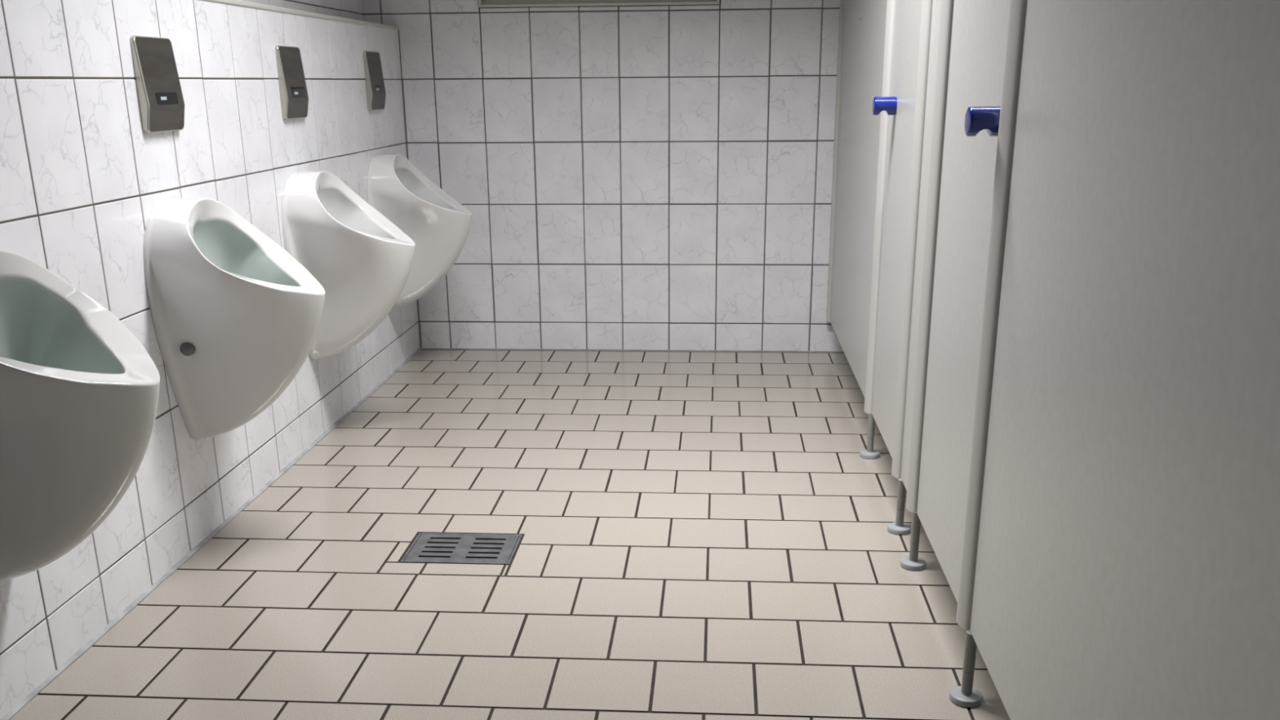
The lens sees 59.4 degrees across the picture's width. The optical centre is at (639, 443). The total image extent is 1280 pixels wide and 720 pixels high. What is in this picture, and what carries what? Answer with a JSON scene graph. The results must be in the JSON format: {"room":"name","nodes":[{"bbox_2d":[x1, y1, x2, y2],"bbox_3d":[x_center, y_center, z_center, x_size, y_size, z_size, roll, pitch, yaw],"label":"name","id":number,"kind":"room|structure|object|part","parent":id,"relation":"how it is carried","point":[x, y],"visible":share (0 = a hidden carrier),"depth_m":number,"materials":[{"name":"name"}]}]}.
{"room":"public restroom","nodes":[
{"label":"public restroom","id":0,"kind":"room"},
{"bbox_2d":[0,0,420,719],"bbox_3d":[-1.270,0.145,1.045,0.080,1.312,7.720,1,18,4],"label":"wall","id":1,"kind":"structure","parent":0,"point":[82,179],"depth_m":2.60,"materials":[{"name":"white tile"}]},
{"bbox_2d":[0,249,159,581],"bbox_3d":[-0.991,-0.038,1.933,0.350,0.594,0.367,1,18,4],"label":"urinal","id":2,"kind":"object","parent":1,"relation":"attached to","point":[79,391],"visible":1,"depth_m":1.91,"materials":[{"name":"white ceramic"}]},
{"bbox_2d":[0,280,123,373],"bbox_3d":[-1.004,-0.065,1.925,0.258,0.416,0.288,1,18,4],"label":"bowl","id":3,"kind":"object","parent":2,"relation":"on","point":[45,328],"depth_m":2.01,"materials":[{"name":"ceramic"}]},
{"bbox_2d":[129,35,184,133],"bbox_3d":[-1.101,-0.825,2.575,0.023,0.208,0.178,1,18,4],"label":"flush plate","id":4,"kind":"object","parent":1,"relation":"attached to","point":[160,95],"visible":1,"depth_m":2.55,"materials":[{"name":"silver metal"}]},
{"bbox_2d":[0,347,422,719],"bbox_3d":[-1.220,0.767,1.240,0.011,0.009,7.716,1,18,4],"label":"trim","id":5,"kind":"structure","parent":1,"relation":"attached to","point":[90,643],"depth_m":2.69,"materials":[{"name":"plastic"}]},
{"bbox_2d":[143,197,324,439],"bbox_3d":[-0.933,-0.297,2.732,0.350,0.594,0.367,1,18,4],"label":"urinal","id":6,"kind":"object","parent":1,"relation":"attached to","point":[236,317],"visible":1,"depth_m":2.66,"materials":[{"name":"white ceramic"}]},
{"bbox_2d":[193,221,298,286],"bbox_3d":[-0.947,-0.324,2.724,0.258,0.416,0.288,1,18,4],"label":"bowl","id":7,"kind":"object","parent":6,"relation":"on","point":[235,247],"depth_m":2.80,"materials":[{"name":"ceramic"}]},
{"bbox_2d":[275,45,308,119],"bbox_3d":[-1.043,-1.088,3.377,0.023,0.208,0.178,1,18,4],"label":"flush plate","id":8,"kind":"object","parent":1,"relation":"attached to","point":[294,96],"visible":1,"depth_m":3.35,"materials":[{"name":"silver metal"}]},
{"bbox_2d":[204,0,398,30],"bbox_3d":[-1.240,-0.481,0.838,0.016,0.014,7.717,1,18,4],"label":"trim","id":9,"kind":"structure","parent":1,"relation":"attached to","point":[238,2],"depth_m":3.44,"materials":[{"name":"white tile"}]},
{"bbox_2d":[282,170,415,359],"bbox_3d":[-0.875,-0.555,3.531,0.350,0.594,0.367,1,18,4],"label":"urinal","id":10,"kind":"object","parent":1,"relation":"attached to","point":[362,261],"visible":0.94,"depth_m":3.46,"materials":[{"name":"white ceramic"}]},
{"bbox_2d":[318,189,394,239],"bbox_3d":[-0.889,-0.582,3.523,0.258,0.416,0.288,1,18,4],"label":"bowl","id":11,"kind":"object","parent":10,"relation":"on","point":[344,206],"depth_m":3.60,"materials":[{"name":"ceramic"}]},
{"bbox_2d":[363,50,386,111],"bbox_3d":[-0.985,-1.352,4.178,0.023,0.208,0.178,1,18,4],"label":"flush plate","id":12,"kind":"object","parent":1,"relation":"attached to","point":[375,83],"visible":1,"depth_m":4.15,"materials":[{"name":"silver metal"}]},
{"bbox_2d":[398,29,421,347],"bbox_3d":[-0.964,-1.040,4.704,0.004,1.312,0.004,1,18,4],"label":"trim","id":13,"kind":"structure","parent":1,"relation":"attached to","point":[398,29],"depth_m":4.61,"materials":[{"name":"grey"}]},
{"bbox_2d":[367,153,472,309],"bbox_3d":[-0.818,-0.815,4.332,0.350,0.594,0.367,1,18,4],"label":"urinal","id":14,"kind":"object","parent":1,"relation":"attached to","point":[438,225],"visible":0.84,"depth_m":4.25,"materials":[{"name":"white ceramic"}]},
{"bbox_2d":[395,168,453,208],"bbox_3d":[-0.831,-0.842,4.324,0.258,0.416,0.288,1,18,4],"label":"bowl","id":15,"kind":"object","parent":14,"relation":"on","point":[414,180],"depth_m":4.40,"materials":[{"name":"ceramic"}]},
{"bbox_2d":[240,0,363,21],"bbox_3d":[-1.420,-1.064,0.664,0.080,1.350,7.720,1,18,4],"label":"wall","id":16,"kind":"structure","parent":0,"point":[349,9],"depth_m":4.08,"materials":[{"name":"white paint"}]},
{"bbox_2d":[9,349,1010,719],"bbox_3d":[0.247,0.828,1.155,2.950,0.080,7.724,1,18,4],"label":"floor","id":17,"kind":"structure","parent":0,"point":[706,535],"depth_m":2.64,"materials":[{"name":"beige tile"}]},
{"bbox_2d":[400,532,522,564],"bbox_3d":[-0.442,0.287,2.812,0.268,0.061,0.184,1,18,4],"label":"floor drain","id":18,"kind":"object","parent":17,"relation":"in","point":[427,548],"visible":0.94,"depth_m":2.80,"materials":[{"name":"grey metal"}]},
{"bbox_2d":[826,0,1279,719],"bbox_3d":[0.535,-0.169,0.818,0.067,2.020,7.709,1,18,4],"label":"partition","id":19,"kind":"structure","parent":17,"relation":"on","point":[1120,560],"depth_m":1.36,"materials":[{"name":"grey laminate"}]},
{"bbox_3d":[0.707,-0.033,3.434,0.021,0.130,0.021,1,18,4],"label":"support post","id":20,"kind":"part","parent":19,"relation":"part of","materials":[{"name":"grey metal"}]},
{"bbox_2d":[871,0,921,457],"bbox_3d":[0.660,-0.903,2.858,0.089,1.880,0.528,1,18,4],"label":"door","id":21,"kind":"structure","parent":19,"relation":"in","point":[900,107],"depth_m":2.99,"materials":[{"name":"grey laminate"}]},
{"bbox_3d":[0.657,-0.909,3.016,0.061,0.048,0.048,1,18,4],"label":"door knob","id":22,"kind":"part","parent":21,"relation":"part of","materials":[{"name":"blue plastic"}]},
{"bbox_3d":[0.666,0.152,2.862,0.021,0.130,0.021,1,18,4],"label":"support post","id":23,"kind":"part","parent":19,"relation":"part of","materials":[{"name":"grey metal"}]},
{"bbox_3d":[0.651,0.220,2.653,0.021,0.130,0.021,1,18,4],"label":"support post","id":24,"kind":"part","parent":19,"relation":"part of","materials":[{"name":"grey metal"}]},
{"bbox_3d":[0.663,-0.778,2.471,0.028,1.880,0.196,1,18,4],"label":"panel","id":25,"kind":"part","parent":19,"relation":"part of","materials":[{"name":"grey laminate"}]},
{"bbox_2d":[916,0,1009,602],"bbox_3d":[0.604,-0.650,2.076,0.089,1.880,0.536,1,18,4],"label":"door","id":26,"kind":"structure","parent":19,"relation":"in","point":[980,27],"depth_m":2.18,"materials":[{"name":"grey laminate"}]},
{"bbox_3d":[0.574,-0.536,1.866,0.061,0.048,0.048,1,18,4],"label":"door knob","id":27,"kind":"part","parent":26,"relation":"part of","materials":[{"name":"blue plastic"}]},
{"bbox_3d":[0.609,0.407,2.075,0.021,0.130,0.021,1,18,4],"label":"support post","id":28,"kind":"part","parent":19,"relation":"part of","materials":[{"name":"grey metal"}]},
{"bbox_2d":[361,0,843,351],"bbox_3d":[0.372,-1.648,4.454,3.214,2.600,0.080,1,18,4],"label":"wall","id":29,"kind":"structure","parent":0,"point":[649,176],"depth_m":4.61,"materials":[{"name":"white tile"}]},
{"bbox_2d":[478,0,719,7],"bbox_3d":[-0.166,-2.070,4.328,0.953,0.710,0.094,1,18,4],"label":"window","id":30,"kind":"structure","parent":29,"relation":"in","point":[482,3],"depth_m":4.41,"materials":[{"name":"beige"}]},
{"bbox_2d":[421,347,843,351],"bbox_3d":[0.511,-0.398,4.804,2.950,0.004,0.005,1,18,4],"label":"trim","id":31,"kind":"structure","parent":29,"relation":"attached to","point":[421,348],"depth_m":4.84,"materials":[{"name":"plastic"}]}
]}

